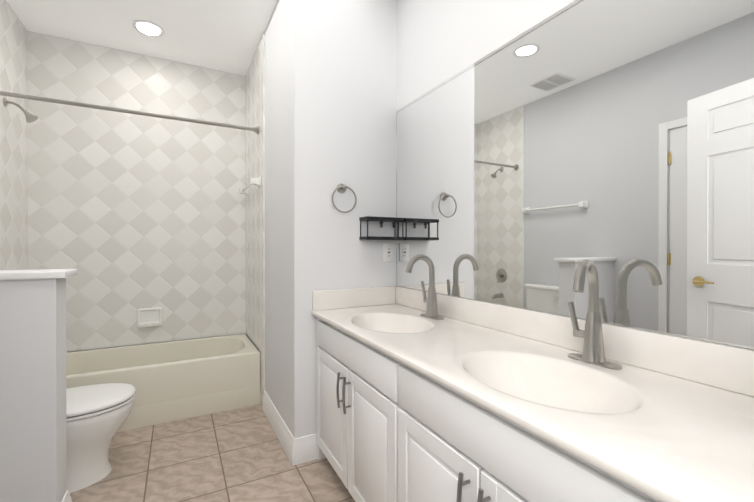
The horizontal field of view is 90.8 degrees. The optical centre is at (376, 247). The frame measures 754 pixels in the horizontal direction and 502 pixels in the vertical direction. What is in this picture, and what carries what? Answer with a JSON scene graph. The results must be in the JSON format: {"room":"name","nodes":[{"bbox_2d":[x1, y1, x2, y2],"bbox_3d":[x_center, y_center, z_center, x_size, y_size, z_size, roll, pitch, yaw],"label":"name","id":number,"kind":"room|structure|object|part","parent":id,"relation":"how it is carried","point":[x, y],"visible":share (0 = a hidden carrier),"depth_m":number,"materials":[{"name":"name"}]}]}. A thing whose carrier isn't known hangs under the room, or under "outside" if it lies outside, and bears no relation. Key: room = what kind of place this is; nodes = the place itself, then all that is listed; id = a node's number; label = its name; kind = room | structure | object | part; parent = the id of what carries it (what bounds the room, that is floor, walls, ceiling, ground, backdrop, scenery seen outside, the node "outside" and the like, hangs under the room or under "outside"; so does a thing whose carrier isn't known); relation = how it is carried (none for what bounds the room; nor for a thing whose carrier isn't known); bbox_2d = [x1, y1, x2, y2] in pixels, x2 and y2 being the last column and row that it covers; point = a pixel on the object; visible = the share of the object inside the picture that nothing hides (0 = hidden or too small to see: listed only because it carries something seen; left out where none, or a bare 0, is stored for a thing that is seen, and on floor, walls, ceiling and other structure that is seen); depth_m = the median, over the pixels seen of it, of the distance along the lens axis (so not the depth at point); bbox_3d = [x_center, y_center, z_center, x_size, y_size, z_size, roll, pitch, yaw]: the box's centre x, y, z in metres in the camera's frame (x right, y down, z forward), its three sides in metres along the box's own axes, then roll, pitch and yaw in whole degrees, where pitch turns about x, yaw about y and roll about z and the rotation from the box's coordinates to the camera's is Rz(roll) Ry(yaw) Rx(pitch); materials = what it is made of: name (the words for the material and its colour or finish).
{"room":"bathroom","nodes":[
{"label":"bathroom","id":0,"kind":"room"},
{"bbox_2d":[6,0,276,75],"bbox_3d":[-0.589,-1.647,1.367,2.460,0.100,4.560,0,0,-28],"label":"ceiling","id":1,"kind":"structure","parent":0,"point":[223,35],"depth_m":2.68,"materials":[{"name":"paint"}]},
{"bbox_2d":[132,20,164,36],"bbox_3d":[-1.663,-1.597,2.708,0.204,0.007,0.204,0,0,-28],"label":"recessed light","id":2,"kind":"object","parent":1,"relation":"in","point":[148,28],"visible":1,"depth_m":2.71,"materials":[{"name":"white"}]},
{"bbox_2d":[67,333,246,351],"bbox_3d":[-1.988,-0.203,3.141,1.673,2.800,0.120,0,0,-28],"label":"wall","id":3,"kind":"structure","parent":0,"point":[155,342],"depth_m":3.14,"materials":[{"name":"paint"}]},
{"bbox_2d":[27,31,245,351],"bbox_3d":[-1.904,-0.405,3.111,1.533,2.397,0.010,0,0,-28],"label":"wall tile","id":4,"kind":"structure","parent":3,"relation":"attached to","point":[129,215],"depth_m":3.06,"materials":[{"name":"beige tile"}]},
{"bbox_2d":[137,307,162,327],"bbox_3d":[-1.889,0.582,3.090,0.184,0.160,0.046,0,0,-28],"label":"soap dish","id":5,"kind":"object","parent":4,"relation":"attached to","point":[149,317],"visible":1,"depth_m":3.10,"materials":[{"name":"white ceramic"}]},
{"bbox_2d":[70,404,354,501],"bbox_3d":[-0.589,1.254,1.378,2.460,0.100,4.560,0,0,-28],"label":"floor","id":6,"kind":"structure","parent":0,"point":[237,455],"depth_m":2.03,"materials":[{"name":"tile"}]},
{"bbox_2d":[0,269,76,501],"bbox_3d":[-1.553,0.648,1.442,0.585,1.110,0.200,0,0,-28],"label":"wall","id":7,"kind":"structure","parent":6,"relation":"on","point":[33,467],"depth_m":1.46,"materials":[{"name":"paint"}]},
{"bbox_2d":[61,490,71,501],"bbox_3d":[-1.561,1.133,1.439,0.567,0.140,0.184,0,0,-28],"label":"baseboard","id":8,"kind":"structure","parent":7,"relation":"attached to","point":[67,497],"depth_m":1.61,"materials":[{"name":"white wood"}]},
{"bbox_2d":[66,383,135,492],"bbox_3d":[-1.687,0.793,1.887,0.778,0.817,0.552,0,0,-28],"label":"toilet","id":9,"kind":"object","parent":6,"relation":"on","point":[97,415],"visible":0.42,"depth_m":1.88,"materials":[{"name":"white ceramic"}]},
{"bbox_3d":[-1.572,0.804,1.948,0.517,0.050,0.415,0,0,-28],"label":"seat","id":10,"kind":"part","parent":9,"relation":"part of","materials":[{"name":"white plastic"}]},
{"bbox_2d":[66,334,260,431],"bbox_3d":[-1.734,0.998,2.800,1.530,0.400,0.704,0,0,-28],"label":"bathtub","id":11,"kind":"object","parent":6,"relation":"on","point":[170,381],"visible":0.48,"depth_m":2.72,"materials":[{"name":"beige ceramic"}]},
{"bbox_2d":[247,0,396,437],"bbox_3d":[-0.523,-0.203,3.015,0.787,2.800,1.730,0,0,-28],"label":"wall block","id":12,"kind":"object","parent":6,"relation":"on","point":[330,92],"visible":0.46,"depth_m":2.22,"materials":[{"name":"paint"}]},
{"bbox_2d":[245,32,264,406],"bbox_3d":[-1.033,-0.203,3.121,0.010,2.800,0.820,0,0,-28],"label":"wall tile","id":13,"kind":"structure","parent":12,"relation":"attached to","point":[255,197],"depth_m":3.00,"materials":[{"name":"beige tile"}]},
{"bbox_2d":[240,177,260,194],"bbox_3d":[-1.057,-0.508,3.076,0.073,0.072,0.607,0,0,-28],"label":"towel bar","id":14,"kind":"object","parent":13,"relation":"attached to","point":[253,181],"visible":0.98,"depth_m":2.85,"materials":[{"name":"white ceramic"}]},
{"bbox_2d":[263,391,317,465],"bbox_3d":[-0.593,1.129,2.439,0.148,0.140,0.807,0,0,-28],"label":"baseboard","id":15,"kind":"structure","parent":12,"relation":"attached to","point":[300,450],"depth_m":2.12,"materials":[{"name":"white wood"}]},
{"bbox_2d":[332,184,356,212],"bbox_3d":[-0.197,-0.293,2.173,0.158,0.178,0.061,0,0,-28],"label":"towel ring","id":16,"kind":"object","parent":12,"relation":"attached to","point":[340,188],"visible":0.98,"depth_m":2.17,"materials":[{"name":"silver metal"}]},
{"bbox_2d":[359,216,403,239],"bbox_3d":[0.030,-0.117,2.270,0.255,0.135,0.105,0,0,-28],"label":"shelf","id":17,"kind":"object","parent":12,"relation":"attached to","point":[381,220],"visible":1,"depth_m":2.23,"materials":[{"name":"black metal"}]},
{"bbox_2d":[383,243,392,261],"bbox_3d":[0.073,0.028,2.348,0.072,0.116,0.010,0,0,-28],"label":"outlet","id":18,"kind":"object","parent":12,"relation":"attached to","point":[387,252],"visible":1,"depth_m":2.34,"materials":[{"name":"white plastic"}]},
{"bbox_2d":[311,254,753,501],"bbox_3d":[0.302,0.619,1.405,0.621,1.170,1.892,0,0,-28],"label":"bathroom vanity","id":19,"kind":"object","parent":6,"relation":"on","point":[429,395],"visible":1,"depth_m":1.08,"materials":[{"name":"white painted wood"},{"name":"cultured marble"},{"name":"dark nickel"}]},
{"bbox_2d":[405,254,443,319],"bbox_3d":[0.228,0.194,1.887,0.193,0.324,0.164,0,0,-28],"label":"faucet","id":20,"kind":"object","parent":19,"relation":"on","point":[431,313],"depth_m":1.90,"materials":[{"name":"silver metal"}]},
{"bbox_2d":[568,259,621,369],"bbox_3d":[0.631,0.197,1.145,0.187,0.324,0.164,0,0,-28],"label":"faucet","id":21,"kind":"object","parent":19,"relation":"on","point":[592,357],"depth_m":1.15,"materials":[{"name":"silver metal"}]},
{"bbox_2d":[396,0,753,349],"bbox_3d":[0.655,-0.197,1.520,0.130,2.800,2.020,0,0,-28],"label":"mirror","id":22,"kind":"object","parent":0,"point":[611,140],"depth_m":1.28,"materials":[{"name":"clear glass"}]},
{"bbox_3d":[-1.833,-0.196,1.214,0.120,2.800,3.660,0,0,-28],"label":"wall","id":23,"kind":"structure","parent":0,"visible":0},
{"bbox_2d":[0,0,27,269],"bbox_3d":[-2.410,-0.201,2.425,0.010,2.800,0.740,0,0,-28],"label":"wall tile","id":24,"kind":"structure","parent":23,"relation":"attached to","point":[13,169],"depth_m":2.50,"materials":[{"name":"beige tile"}]},
{"bbox_2d":[3,97,37,122],"bbox_3d":[-2.311,-0.893,2.419,0.160,0.145,0.072,0,0,-28],"label":"shower head","id":25,"kind":"object","parent":24,"relation":"attached to","point":[30,118],"visible":1,"depth_m":2.42},
{"bbox_2d":[0,91,258,134],"bbox_3d":[-1.603,-0.921,2.550,1.532,0.068,0.068,0,0,-28],"label":"shower rod","id":26,"kind":"object","parent":24,"relation":"attached to","point":[72,103],"visible":1,"depth_m":2.49,"materials":[{"name":"silver metal"}]}
]}

